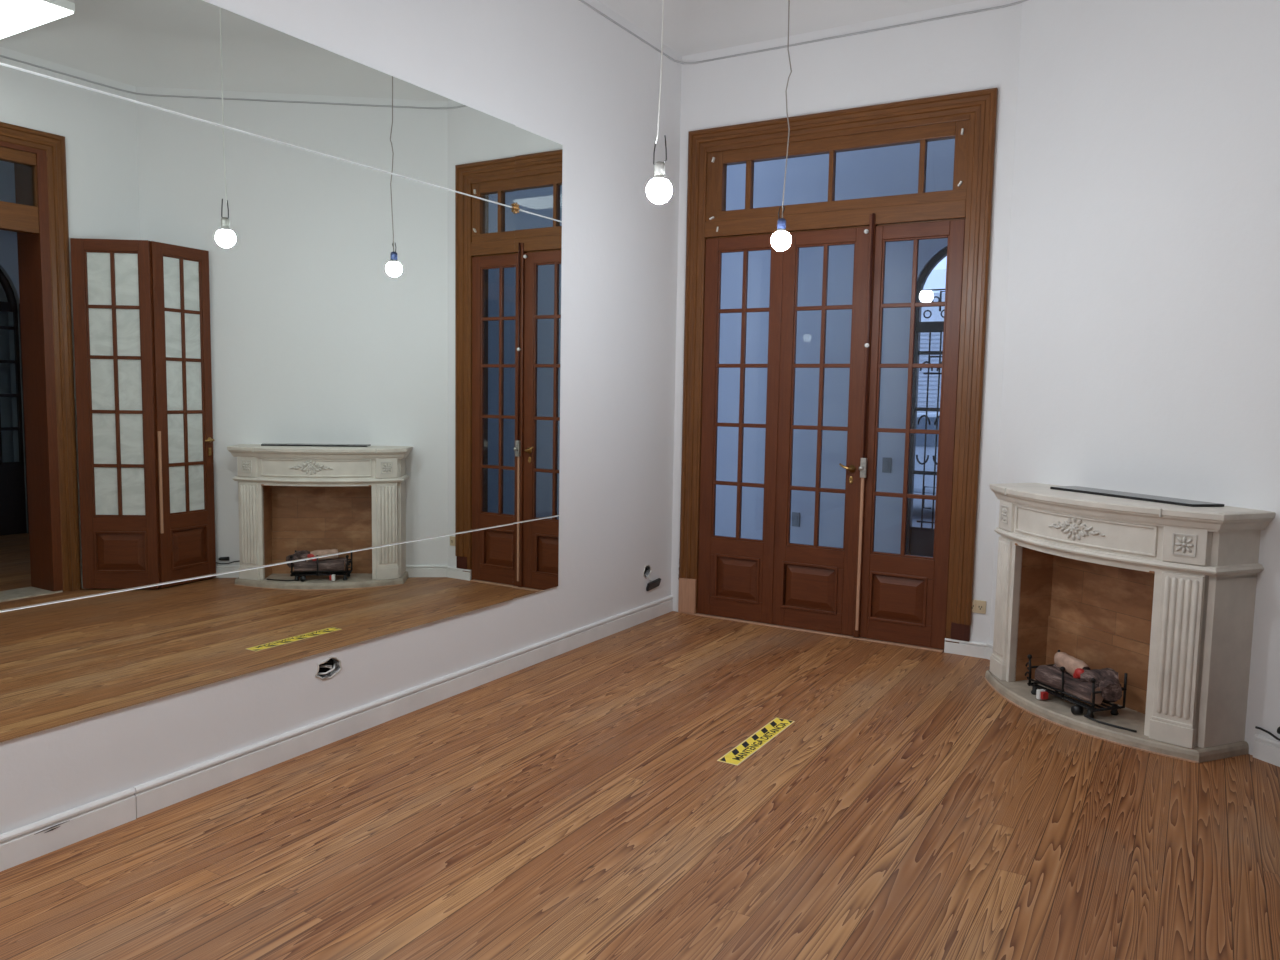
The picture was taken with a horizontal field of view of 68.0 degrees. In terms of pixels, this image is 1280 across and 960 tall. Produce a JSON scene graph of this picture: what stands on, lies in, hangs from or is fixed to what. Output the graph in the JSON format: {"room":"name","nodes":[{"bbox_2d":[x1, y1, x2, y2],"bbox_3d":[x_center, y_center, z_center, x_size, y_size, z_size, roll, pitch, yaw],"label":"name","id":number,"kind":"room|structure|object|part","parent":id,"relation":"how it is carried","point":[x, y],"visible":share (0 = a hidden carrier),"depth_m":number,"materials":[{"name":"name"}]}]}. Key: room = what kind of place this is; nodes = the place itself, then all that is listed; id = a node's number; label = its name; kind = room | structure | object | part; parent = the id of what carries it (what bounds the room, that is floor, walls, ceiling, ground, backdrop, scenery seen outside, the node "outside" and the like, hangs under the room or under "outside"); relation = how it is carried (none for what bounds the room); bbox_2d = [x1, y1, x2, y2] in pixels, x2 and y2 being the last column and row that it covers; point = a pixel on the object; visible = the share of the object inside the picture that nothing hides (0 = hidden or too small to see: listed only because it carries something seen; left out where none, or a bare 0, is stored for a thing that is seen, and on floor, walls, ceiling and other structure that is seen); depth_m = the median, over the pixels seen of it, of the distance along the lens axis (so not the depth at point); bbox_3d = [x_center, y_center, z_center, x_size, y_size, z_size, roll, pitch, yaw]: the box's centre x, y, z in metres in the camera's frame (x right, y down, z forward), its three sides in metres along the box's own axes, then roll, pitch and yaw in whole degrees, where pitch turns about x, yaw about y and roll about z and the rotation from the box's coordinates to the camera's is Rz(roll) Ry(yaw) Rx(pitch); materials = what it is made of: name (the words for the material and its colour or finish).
{"room":"exercise studio","nodes":[
{"label":"exercise studio","id":0,"kind":"room"},
{"bbox_2d":[0,0,681,833],"bbox_3d":[-1.681,-0.929,3.399,0.200,4.220,7.200,4,6,31],"label":"wall","id":1,"kind":"structure","parent":0,"point":[562,72],"depth_m":5.25,"materials":[{"name":"white paint"}]},
{"bbox_2d":[0,0,562,742],"bbox_3d":[-1.305,-0.497,3.848,0.039,2.455,3.395,4,6,31],"label":"wall mirror","id":2,"kind":"object","parent":1,"relation":"attached to","point":[223,349],"visible":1,"depth_m":3.55,"materials":[{"name":"clear glass"}]},
{"bbox_3d":[-1.440,0.536,3.764,0.006,0.408,2.971,4,6,31],"label":"mirror panel","id":3,"kind":"part","parent":2,"relation":"part of","materials":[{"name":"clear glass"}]},
{"bbox_3d":[-1.405,-1.499,3.580,0.006,0.414,2.971,4,6,31],"label":"mirror panel","id":4,"kind":"part","parent":2,"relation":"part of","materials":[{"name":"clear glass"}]},
{"bbox_3d":[-1.423,-0.480,3.672,0.006,1.629,2.971,4,6,31],"label":"mirror panel","id":5,"kind":"part","parent":2,"relation":"part of","materials":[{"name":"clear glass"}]},
{"bbox_3d":[-0.572,0.420,5.219,0.006,0.408,0.422,4,6,31],"label":"mirror panel","id":6,"kind":"part","parent":2,"relation":"part of","materials":[{"name":"clear glass"}]},
{"bbox_3d":[-0.554,-0.597,5.127,0.006,1.629,0.422,4,6,31],"label":"mirror panel","id":7,"kind":"part","parent":2,"relation":"part of","materials":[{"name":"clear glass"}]},
{"bbox_3d":[-0.537,-1.616,5.035,0.006,0.414,0.422,4,6,31],"label":"mirror panel","id":8,"kind":"part","parent":2,"relation":"part of","materials":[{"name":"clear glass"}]},
{"bbox_2d":[315,656,341,679],"bbox_3d":[-1.341,0.794,4.032,0.070,0.094,0.146,4,6,31],"label":"wire hole","id":9,"kind":"object","parent":1,"relation":"attached to","point":[327,666],"visible":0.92,"depth_m":4.04,"materials":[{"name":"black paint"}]},
{"bbox_2d":[0,596,672,871],"bbox_3d":[-1.620,1.104,3.525,0.024,0.110,7.200,4,6,31],"label":"baseboard","id":10,"kind":"structure","parent":1,"relation":"attached to","point":[154,795],"depth_m":3.78,"materials":[{"name":"white wood"}]},
{"bbox_2d":[643,565,660,590],"bbox_3d":[0.062,0.647,6.352,0.080,0.176,0.201,4,6,31],"label":"wire hole","id":11,"kind":"object","parent":1,"relation":"attached to","point":[651,585],"visible":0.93,"depth_m":6.33,"materials":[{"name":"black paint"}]},
{"bbox_2d":[646,578,660,590],"bbox_3d":[0.091,0.701,6.364,0.035,0.067,0.160,4,6,31],"label":"socket","id":12,"kind":"object","parent":11,"relation":"attached to","point":[651,585],"depth_m":6.34,"materials":[{"name":"black plastic"}]},
{"bbox_2d":[579,0,1027,63],"bbox_3d":[0.133,-2.378,2.198,3.967,0.013,7.202,4,6,31],"label":"trim","id":13,"kind":"structure","parent":1,"relation":"attached to","point":[582,1],"depth_m":5.67,"materials":[{"name":"white paint"}]},
{"bbox_2d":[0,611,1279,959],"bbox_3d":[0.005,1.308,2.523,4.260,0.060,7.520,4,6,31],"label":"floor","id":14,"kind":"structure","parent":0,"point":[579,803],"depth_m":3.24,"materials":[{"name":"brown wood"}]},
{"bbox_2d":[717,718,794,765],"bbox_3d":[0.518,1.138,4.158,0.094,0.002,0.628,4,6,31],"label":"floor sticker","id":15,"kind":"object","parent":14,"relation":"on","point":[737,755],"visible":1,"depth_m":4.13,"materials":[{"name":"plastic"}]},
{"bbox_2d":[678,612,943,651],"bbox_3d":[1.043,0.967,6.123,1.787,0.008,0.046,4,6,31],"label":"threshold","id":16,"kind":"object","parent":14,"relation":"on","point":[697,614],"visible":1,"depth_m":6.05,"materials":[{"name":"brown wood"}]},
{"bbox_2d":[984,483,1275,763],"bbox_3d":[2.161,0.604,4.529,0.511,1.056,1.329,-1,6,-22],"label":"fireplace","id":17,"kind":"object","parent":14,"relation":"on","point":[1161,595],"visible":0.99,"depth_m":4.22,"materials":[{"name":"beige stone"}]},
{"bbox_2d":[1025,650,1136,731],"bbox_3d":[2.111,0.974,4.481,0.240,0.227,0.635,-1,5,-19],"label":"grate","id":18,"kind":"object","parent":17,"relation":"on","point":[1070,676],"visible":1,"depth_m":4.44,"materials":[{"name":"black metal"}]},
{"bbox_3d":[2.081,0.958,4.566,0.204,0.167,0.454,-1,5,-19],"label":"grate frame","id":19,"kind":"part","parent":18,"relation":"part of","materials":[{"name":"black metal"}]},
{"bbox_3d":[2.037,1.071,4.422,0.038,0.041,0.040,-1,5,-19],"label":"control knob","id":20,"kind":"part","parent":18,"relation":"part of","materials":[{"name":"black plastic"}]},
{"bbox_3d":[2.038,0.229,4.443,0.080,0.135,0.814,-1,6,-22],"label":"frieze moulding","id":21,"kind":"part","parent":17,"relation":"part of","materials":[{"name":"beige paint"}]},
{"bbox_2d":[994,483,1269,513],"bbox_3d":[2.186,0.081,4.489,0.475,0.007,1.287,-1,6,-22],"label":"mantel shelf","id":22,"kind":"object","parent":17,"relation":"attached to","point":[1036,491],"depth_m":4.29,"materials":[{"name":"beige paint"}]},
{"bbox_3d":[2.184,0.118,4.492,0.479,0.080,1.329,-1,6,-22],"label":"cornice","id":23,"kind":"part","parent":17,"relation":"part of","materials":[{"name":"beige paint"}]},
{"bbox_2d":[1050,486,1224,506],"bbox_3d":[2.316,0.075,4.469,0.170,0.012,0.823,-1,6,-22],"label":"slab","id":24,"kind":"object","parent":17,"relation":"on","point":[1184,502],"visible":1,"depth_m":4.39,"materials":[{"name":"stone"}]},
{"bbox_2d":[598,0,977,55],"bbox_3d":[0.137,-2.587,2.179,3.960,0.300,7.200,4,6,31],"label":"ceiling","id":25,"kind":"structure","parent":0,"point":[690,27],"depth_m":5.92,"materials":[{"name":"white paint"}]},
{"bbox_2d":[646,0,671,203],"bbox_3d":[0.087,-1.946,3.498,0.098,1.816,0.098,4,6,31],"label":"pendant bulb","id":26,"kind":"object","parent":25,"relation":"hanging from","point":[659,189],"visible":1,"depth_m":3.55,"materials":[{"name":"white glass"}]},
{"bbox_3d":[0.072,-1.085,3.576,0.098,0.086,0.098,4,6,31],"label":"bulb","id":27,"kind":"part","parent":26,"relation":"part of","materials":[{"name":"white glass"}]},
{"bbox_2d":[654,161,664,175],"bbox_3d":[0.074,-1.168,3.568,0.042,0.055,0.041,4,6,31],"label":"socket","id":28,"kind":"object","parent":26,"relation":"attached to","point":[659,167],"depth_m":3.55,"materials":[{"name":"grey metal"}]},
{"bbox_3d":[0.084,-2.058,3.491,0.028,1.593,0.006,4,6,31],"label":"cord","id":29,"kind":"part","parent":26,"relation":"part of","materials":[{"name":"white plastic"}]},
{"bbox_2d":[771,0,791,250],"bbox_3d":[0.697,-2.019,4.506,0.098,1.831,0.098,4,6,31],"label":"pendant bulb","id":30,"kind":"object","parent":25,"relation":"hanging from","point":[781,239],"visible":1,"depth_m":4.55,"materials":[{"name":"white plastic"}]},
{"bbox_3d":[0.682,-1.150,4.584,0.098,0.086,0.098,4,6,31],"label":"bulb","id":31,"kind":"part","parent":30,"relation":"part of","materials":[{"name":"white glass"}]},
{"bbox_2d":[777,218,785,228],"bbox_3d":[0.683,-1.233,4.577,0.042,0.055,0.041,4,6,31],"label":"socket","id":32,"kind":"object","parent":30,"relation":"attached to","point":[781,223],"depth_m":4.56,"materials":[{"name":"blue plastic"}]},
{"bbox_3d":[0.710,-2.092,4.492,0.030,1.682,0.006,4,6,31],"label":"cord","id":33,"kind":"part","parent":30,"relation":"part of","materials":[{"name":"white plastic"}]},
{"bbox_2d":[715,139,954,553],"bbox_3d":[2.582,-1.598,7.173,9.200,5.020,0.120,4,6,31],"label":"wall","id":34,"kind":"structure","parent":0,"point":[891,170],"depth_m":7.81,"materials":[{"name":"white paint"}]},
{"bbox_2d":[792,512,799,526],"bbox_3d":[1.314,0.333,8.007,0.070,0.120,0.014,4,6,31],"label":"switch plate","id":35,"kind":"object","parent":34,"relation":"attached to","point":[795,515],"visible":1,"depth_m":8.00,"materials":[{"name":"grey plastic"}]},
{"bbox_2d":[882,457,891,472],"bbox_3d":[1.970,-0.119,7.579,0.070,0.120,0.014,4,6,31],"label":"switch plate","id":36,"kind":"object","parent":34,"relation":"attached to","point":[886,463],"visible":1,"depth_m":7.57,"materials":[{"name":"grey plastic"}]},
{"bbox_2d":[906,247,946,556],"bbox_3d":[2.541,-0.482,7.286,0.970,2.735,0.060,4,6,31],"label":"gate","id":37,"kind":"object","parent":34,"relation":"attached to","point":[919,540],"visible":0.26,"depth_m":7.46,"materials":[{"name":"metal"}]},
{"bbox_3d":[2.522,0.651,7.389,0.850,0.460,0.030,4,6,31],"label":"kick panel","id":38,"kind":"part","parent":37,"relation":"part of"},
{"bbox_3d":[2.526,0.412,7.367,0.870,0.028,0.024,4,6,31],"label":"rail","id":39,"kind":"part","parent":37,"relation":"part of","materials":[{"name":"metal"}]},
{"bbox_3d":[2.534,-0.036,7.327,0.870,0.028,0.024,4,6,31],"label":"rail","id":40,"kind":"part","parent":37,"relation":"part of","materials":[{"name":"metal"}]},
{"bbox_3d":[2.542,-0.534,7.282,0.870,0.028,0.024,4,6,31],"label":"rail","id":41,"kind":"part","parent":37,"relation":"part of","materials":[{"name":"metal"}]},
{"bbox_3d":[2.550,-0.972,7.242,0.870,0.028,0.024,4,6,31],"label":"rail","id":42,"kind":"part","parent":37,"relation":"part of","materials":[{"name":"metal"}]},
{"bbox_2d":[671,0,1021,642],"bbox_3d":[1.245,-1.112,5.985,2.570,4.220,0.250,4,6,31],"label":"wall","id":43,"kind":"structure","parent":0,"point":[979,50],"depth_m":5.57,"materials":[{"name":"white paint"}]},
{"bbox_2d":[678,88,997,648],"bbox_3d":[1.169,-0.638,5.990,1.940,3.232,0.284,4,6,31],"label":"door","id":44,"kind":"structure","parent":43,"relation":"in","point":[855,589],"depth_m":5.87,"materials":[{"name":"brown wood"}]},
{"bbox_3d":[0.645,0.658,6.337,0.326,0.304,0.013,4,6,31],"label":"panel moulding","id":45,"kind":"part","parent":44,"relation":"part of","materials":[{"name":"red wood"}]},
{"bbox_3d":[0.654,0.657,6.353,0.304,0.282,0.031,4,6,31],"label":"kick panel","id":46,"kind":"part","parent":44,"relation":"part of","materials":[{"name":"red wood"}]},
{"bbox_3d":[1.082,0.689,6.078,0.376,0.304,0.013,4,6,31],"label":"panel moulding","id":47,"kind":"part","parent":44,"relation":"part of","materials":[{"name":"red wood"}]},
{"bbox_3d":[1.091,0.688,6.094,0.354,0.282,0.031,4,6,31],"label":"kick panel","id":48,"kind":"part","parent":44,"relation":"part of","materials":[{"name":"red wood"}]},
{"bbox_3d":[1.281,-0.074,5.868,0.093,0.059,0.055,4,6,31],"label":"handle","id":49,"kind":"part","parent":44,"relation":"part of","materials":[{"name":"gold metal"}]},
{"bbox_3d":[1.371,-1.156,5.730,0.030,0.709,0.072,-2,6,-29],"label":"knob","id":50,"kind":"part","parent":44,"relation":"part of","materials":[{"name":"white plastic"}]},
{"bbox_3d":[1.382,-0.857,5.740,0.013,1.480,0.013,2,5,8],"label":"bolt rod","id":51,"kind":"part","parent":44,"relation":"part of","materials":[{"name":"red wood"}]},
{"bbox_3d":[1.570,0.724,5.788,0.350,0.304,0.013,4,6,31],"label":"panel moulding","id":52,"kind":"part","parent":44,"relation":"part of","materials":[{"name":"red wood"}]},
{"bbox_3d":[1.580,0.723,5.804,0.328,0.282,0.031,4,6,31],"label":"kick panel","id":53,"kind":"part","parent":44,"relation":"part of","materials":[{"name":"red wood"}]},
{"bbox_2d":[944,638,987,658],"bbox_3d":[1.922,0.991,5.591,0.248,0.086,0.019,4,6,31],"label":"baseboard","id":54,"kind":"structure","parent":43,"relation":"attached to","point":[967,648],"depth_m":5.58,"materials":[{"name":"white wood"}]},
{"bbox_2d":[972,599,985,613],"bbox_3d":[1.966,0.739,5.548,0.108,0.076,0.014,4,6,31],"label":"wall outlet","id":55,"kind":"object","parent":43,"relation":"attached to","point":[978,606],"visible":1,"depth_m":5.54,"materials":[{"name":"beige plastic"}]},
{"bbox_2d":[989,0,1279,754],"bbox_3d":[2.597,-0.939,4.328,0.200,4.220,2.304,-1,6,-22],"label":"wall","id":56,"kind":"structure","parent":0,"point":[1142,343],"depth_m":4.48,"materials":[{"name":"white paint"}]},
{"bbox_2d":[986,642,992,659],"bbox_3d":[2.093,1.010,5.366,0.019,0.095,0.360,-1,6,-22],"label":"baseboard","id":57,"kind":"structure","parent":56,"relation":"attached to","point":[990,645],"depth_m":5.51,"materials":[{"name":"white wood"}]},
{"bbox_2d":[1253,734,1279,766],"bbox_3d":[2.762,1.167,3.733,0.019,0.100,0.704,-1,6,-22],"label":"baseboard","id":58,"kind":"structure","parent":56,"relation":"attached to","point":[1266,749],"depth_m":4.00,"materials":[{"name":"white wood"}]},
{"bbox_2d":[1255,726,1279,740],"bbox_3d":[2.672,1.043,3.925,0.038,0.094,0.261,-1,6,-21],"label":"power cable","id":59,"kind":"object","parent":56,"relation":"attached to","point":[1256,727],"visible":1,"depth_m":3.98,"materials":[{"name":"black rubber"}]},
{"label":"outside","id":60,"kind":"structure","parent":0,"visible":0},
{"bbox_2d":[912,493,935,527],"bbox_3d":[2.257,0.189,15.879,22.000,0.080,13.950,4,6,31],"label":"ground","id":61,"kind":"structure","parent":60,"point":[917,503],"depth_m":12.93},
{"bbox_2d":[914,412,939,493],"bbox_3d":[4.216,-0.218,12.543,4.089,1.400,1.800,4,6,31],"label":"parked car","id":62,"kind":"object","parent":61,"relation":"on","point":[920,438],"visible":0.02,"depth_m":11.94,"materials":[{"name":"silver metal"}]},
{"bbox_2d":[917,293,944,412],"bbox_3d":[6.557,-1.982,19.732,14.000,3.700,1.050,4,6,31],"label":"building","id":63,"kind":"structure","parent":61,"relation":"on","point":[925,297],"depth_m":19.47,"materials":[{"name":"white paint"}]},
{"bbox_2d":[917,332,942,412],"bbox_3d":[5.874,-2.118,19.546,4.200,2.180,0.050,4,6,31],"label":"shutter","id":64,"kind":"object","parent":63,"relation":"hanging from","point":[935,336],"depth_m":19.49,"materials":[{"name":"white"}]}
]}

